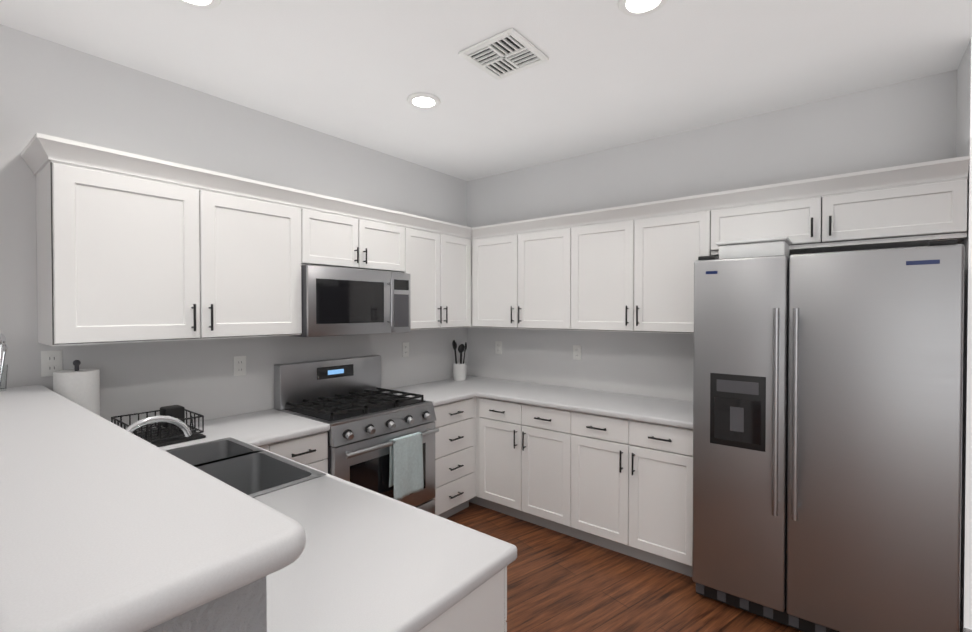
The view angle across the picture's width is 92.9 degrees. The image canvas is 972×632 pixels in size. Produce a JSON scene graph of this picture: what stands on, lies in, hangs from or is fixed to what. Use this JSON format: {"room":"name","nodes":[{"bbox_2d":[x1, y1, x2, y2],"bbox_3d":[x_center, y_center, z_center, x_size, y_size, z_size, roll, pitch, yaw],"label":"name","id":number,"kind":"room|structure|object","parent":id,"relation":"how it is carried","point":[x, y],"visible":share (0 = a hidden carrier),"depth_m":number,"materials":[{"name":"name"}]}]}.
{"room":"kitchen","nodes":[
{"label":"kitchen","id":0,"kind":"room"},
{"bbox_2d":[144,576,266,631],"bbox_3d":[-1.244,0.941,1.332,2.100,1.146,0.200,1,1,38],"label":"wall","id":1,"kind":"structure","parent":0,"point":[243,609],"depth_m":0.71,"materials":[{"name":"grey paint"}]},
{"bbox_2d":[0,385,305,631],"bbox_3d":[-1.228,0.340,1.256,2.202,0.052,0.348,1,1,38],"label":"bar","id":2,"kind":"object","parent":1,"relation":"on","point":[106,525],"visible":1,"depth_m":0.70,"materials":[{"name":"stone"}]},
{"bbox_2d":[0,334,7,390],"bbox_3d":[-2.000,0.189,1.882,0.072,0.234,0.072,1,1,38],"label":"utensils","id":3,"kind":"object","parent":2,"relation":"on","point":[3,367],"visible":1,"depth_m":1.88,"materials":[{"name":"silver metal"}]},
{"bbox_2d":[0,24,466,430],"bbox_3d":[-2.200,0.134,1.886,0.100,2.745,6.600,1,1,38],"label":"wall","id":4,"kind":"structure","parent":0,"point":[48,87],"depth_m":2.48,"materials":[{"name":"paint"}]},
{"bbox_2d":[41,350,62,376],"bbox_3d":[-1.967,0.214,2.092,0.008,0.116,0.072,1,1,38],"label":"electrical outlet","id":5,"kind":"object","parent":4,"relation":"attached to","point":[51,361],"visible":0.96,"depth_m":2.09,"materials":[{"name":"white plastic"}]},
{"bbox_2d":[29,145,304,345],"bbox_3d":[-1.530,-0.277,2.362,0.347,0.785,1.066,1,1,38],"label":"upper cabinet","id":6,"kind":"object","parent":4,"relation":"attached to","point":[133,248],"depth_m":2.12,"materials":[{"name":"white wood"}]},
{"bbox_2d":[233,356,245,375],"bbox_3d":[-1.458,0.296,2.736,0.008,0.116,0.072,1,1,38],"label":"electrical outlet","id":7,"kind":"object","parent":4,"relation":"attached to","point":[239,365],"visible":1,"depth_m":2.73,"materials":[{"name":"white plastic"}]},
{"bbox_2d":[305,197,408,273],"bbox_3d":[-0.955,-0.491,3.088,0.347,0.375,0.792,1,1,38],"label":"upper cabinet","id":8,"kind":"object","parent":4,"relation":"attached to","point":[338,236],"depth_m":2.95,"materials":[{"name":"white wood"}]},
{"bbox_2d":[293,265,410,336],"bbox_3d":[-0.914,-0.090,3.060,0.453,0.415,0.784,1,1,38],"label":"microwave","id":9,"kind":"object","parent":8,"relation":"attached to","point":[340,301],"visible":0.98,"depth_m":2.88,"materials":[{"name":"grey metal"}]},
{"bbox_2d":[402,342,408,356],"bbox_3d":[-0.652,0.274,3.756,0.008,0.116,0.072,1,1,38],"label":"electrical outlet","id":10,"kind":"object","parent":4,"relation":"attached to","point":[405,349],"visible":1,"depth_m":3.75,"materials":[{"name":"white plastic"}]},
{"bbox_2d":[409,217,471,329],"bbox_3d":[-0.485,-0.293,3.684,0.347,0.785,0.726,1,1,38],"label":"upper cabinet","id":11,"kind":"object","parent":4,"relation":"attached to","point":[440,257],"depth_m":3.56,"materials":[{"name":"white wood"}]},
{"bbox_2d":[0,0,971,180],"bbox_3d":[0.232,-1.265,-0.054,6.300,0.100,6.600,1,1,38],"label":"ceiling","id":12,"kind":"structure","parent":0,"point":[609,74],"depth_m":2.24,"materials":[{"name":"paint"}]},
{"bbox_2d":[177,0,220,8],"bbox_3d":[-1.118,-1.230,1.754,0.194,0.012,0.194,1,1,38],"label":"recessed light","id":13,"kind":"object","parent":12,"relation":"in","point":[205,4],"visible":0.98,"depth_m":1.81,"materials":[{"name":"white plastic"}]},
{"bbox_2d":[407,93,439,108],"bbox_3d":[-0.360,-1.241,2.672,0.194,0.012,0.194,1,1,38],"label":"recessed light","id":14,"kind":"object","parent":12,"relation":"in","point":[423,100],"visible":1,"depth_m":2.66,"materials":[{"name":"white plastic"}]},
{"bbox_2d":[458,28,548,79],"bbox_3d":[0.087,-1.235,2.197,0.310,0.012,0.310,1,1,38],"label":"ceiling vent","id":15,"kind":"object","parent":12,"relation":"in","point":[506,53],"visible":1,"depth_m":2.18,"materials":[{"name":"white plastic"}]},
{"bbox_2d":[618,0,667,15],"bbox_3d":[0.614,-1.230,1.800,0.194,0.012,0.194,1,1,38],"label":"recessed light","id":16,"kind":"object","parent":12,"relation":"in","point":[636,7],"visible":1,"depth_m":1.83,"materials":[{"name":"white plastic"}]},
{"bbox_2d":[446,502,803,631],"bbox_3d":[0.232,1.580,-0.018,6.300,0.100,6.600,1,1,38],"label":"floor","id":17,"kind":"structure","parent":0,"point":[558,581],"depth_m":2.50,"materials":[{"name":"brown wood"}]},
{"bbox_2d":[260,444,271,451],"bbox_3d":[-1.344,1.063,2.405,0.608,0.874,0.136,1,1,38],"label":"base cabinet","id":18,"kind":"object","parent":17,"relation":"on","point":[268,447],"depth_m":2.26,"materials":[{"name":"white wood"}]},
{"bbox_2d":[272,431,327,472],"bbox_3d":[-1.200,1.061,2.587,0.608,0.874,0.328,1,1,38],"label":"base cabinet","id":19,"kind":"object","parent":17,"relation":"on","point":[311,450],"depth_m":2.43,"materials":[{"name":"white wood"}]},
{"bbox_2d":[125,409,516,631],"bbox_3d":[-0.822,0.578,1.806,2.162,0.431,1.071,1,1,38],"label":"countertop","id":20,"kind":"structure","parent":19,"relation":"on","point":[367,560],"depth_m":1.22,"materials":[{"name":"stone"}]},
{"bbox_2d":[53,360,99,415],"bbox_3d":[-1.837,0.393,2.074,0.160,0.394,0.160,1,1,38],"label":"paper towel","id":21,"kind":"object","parent":20,"relation":"on","point":[78,386],"visible":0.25,"depth_m":2.03,"materials":[{"name":"white paper"}]},
{"bbox_2d":[111,405,205,446],"bbox_3d":[-1.571,0.525,2.210,0.330,0.125,0.300,1,1,38],"label":"dish rack","id":22,"kind":"object","parent":20,"relation":"on","point":[160,436],"visible":0.67,"depth_m":2.21,"materials":[{"name":"black metal"}]},
{"bbox_2d":[125,415,191,436],"bbox_3d":[-1.186,0.480,1.648,0.135,0.230,0.270,1,1,38],"label":"faucet","id":23,"kind":"object","parent":20,"relation":"on","point":[186,430],"depth_m":1.69,"materials":[{"name":"silver metal"}]},
{"bbox_2d":[165,437,325,497],"bbox_3d":[-1.051,0.692,1.806,0.810,0.204,0.437,1,1,38],"label":"sink","id":24,"kind":"object","parent":20,"relation":"in","point":[257,472],"depth_m":1.93,"materials":[{"name":"silver metal"}]},
{"bbox_2d":[274,355,438,513],"bbox_3d":[-0.799,0.898,2.981,0.738,1.190,0.784,1,1,38],"label":"range","id":25,"kind":"object","parent":17,"relation":"on","point":[380,441],"visible":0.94,"depth_m":2.87,"materials":[{"name":"grey metal"}]},
{"bbox_2d":[389,432,423,499],"bbox_3d":[-0.490,0.914,2.836,0.073,0.362,0.231,1,1,38],"label":"towel","id":26,"kind":"object","parent":25,"relation":"hanging from","point":[405,448],"depth_m":2.81,"materials":[{"name":"fabric"}]},
{"bbox_2d":[433,397,476,518],"bbox_3d":[-0.454,1.049,3.531,0.607,0.874,0.493,1,1,38],"label":"base cabinet","id":27,"kind":"object","parent":17,"relation":"on","point":[456,438],"depth_m":3.34,"materials":[{"name":"white wood"}]},
{"bbox_2d":[477,397,568,534],"bbox_3d":[0.437,1.050,3.502,0.780,0.874,0.607,1,1,38],"label":"base cabinet","id":28,"kind":"object","parent":17,"relation":"on","point":[523,449],"depth_m":3.25,"materials":[{"name":"white wood"}]},
{"bbox_2d":[383,376,692,428],"bbox_3d":[0.347,0.595,3.266,2.185,0.040,1.080,1,1,38],"label":"countertop","id":29,"kind":"structure","parent":28,"relation":"on","point":[667,412],"depth_m":3.25,"materials":[{"name":"stone"}]},
{"bbox_2d":[452,340,466,380],"bbox_3d":[-0.235,0.386,4.072,0.129,0.356,0.132,1,1,38],"label":"utensil crock","id":30,"kind":"object","parent":29,"relation":"on","point":[459,371],"visible":1,"depth_m":4.03,"materials":[{"name":"white ceramic"}]},
{"bbox_2d":[569,411,692,576],"bbox_3d":[1.046,1.056,3.021,0.779,0.874,0.607,1,1,38],"label":"base cabinet","id":31,"kind":"object","parent":17,"relation":"on","point":[623,486],"depth_m":2.77,"materials":[{"name":"white wood"}]},
{"bbox_2d":[692,239,964,631],"bbox_3d":[1.672,0.596,2.366,0.993,1.810,0.794,1,1,38],"label":"fridge","id":32,"kind":"object","parent":17,"relation":"on","point":[827,428],"visible":1,"depth_m":2.06,"materials":[{"name":"grey metal"}]},
{"bbox_2d":[716,236,791,258],"bbox_3d":[1.421,-0.337,2.448,0.320,0.110,0.240,1,1,38],"label":"tub","id":33,"kind":"object","parent":32,"relation":"on","point":[774,246],"visible":0.79,"depth_m":2.35,"materials":[{"name":"plastic"}]},
{"bbox_2d":[467,70,956,401],"bbox_3d":[2.287,0.127,2.482,6.200,2.745,0.100,1,1,38],"label":"wall","id":34,"kind":"structure","parent":0,"point":[913,121],"depth_m":3.20,"materials":[{"name":"paint"}]},
{"bbox_2d":[495,341,501,353],"bbox_3d":[0.113,0.284,4.133,0.072,0.116,0.008,1,1,38],"label":"electrical outlet","id":35,"kind":"object","parent":34,"relation":"attached to","point":[498,347],"visible":1,"depth_m":4.13,"materials":[{"name":"white plastic"}]},
{"bbox_2d":[472,220,567,329],"bbox_3d":[0.343,-0.294,3.725,0.939,0.785,0.347,1,1,38],"label":"upper cabinet","id":36,"kind":"object","parent":34,"relation":"attached to","point":[520,272],"depth_m":3.56,"materials":[{"name":"white wood"}]},
{"bbox_2d":[573,345,580,359],"bbox_3d":[0.721,0.290,3.652,0.072,0.116,0.008,1,1,38],"label":"electrical outlet","id":37,"kind":"object","parent":34,"relation":"attached to","point":[576,352],"visible":1,"depth_m":3.65,"materials":[{"name":"white plastic"}]},
{"bbox_2d":[568,200,711,333],"bbox_3d":[1.071,-0.287,3.149,0.919,0.785,0.347,1,1,38],"label":"upper cabinet","id":38,"kind":"object","parent":34,"relation":"attached to","point":[627,268],"depth_m":3.00,"materials":[{"name":"white wood"}]},
{"bbox_2d":[712,184,819,256],"bbox_3d":[1.640,-0.518,2.697,0.533,0.310,0.347,1,1,38],"label":"upper cabinet","id":39,"kind":"object","parent":34,"relation":"attached to","point":[781,212],"depth_m":2.55,"materials":[{"name":"white wood"}]},
{"bbox_2d":[816,164,968,252],"bbox_3d":[2.057,-0.514,2.367,0.533,0.310,0.347,1,1,38],"label":"upper cabinet","id":40,"kind":"object","parent":34,"relation":"attached to","point":[922,206],"depth_m":2.23,"materials":[{"name":"white wood"}]},
{"bbox_2d":[956,37,971,631],"bbox_3d":[2.622,0.134,1.930,0.900,2.745,0.352,1,1,38],"label":"wall","id":41,"kind":"structure","parent":0,"point":[964,115],"depth_m":2.08,"materials":[{"name":"paint"}]}
]}

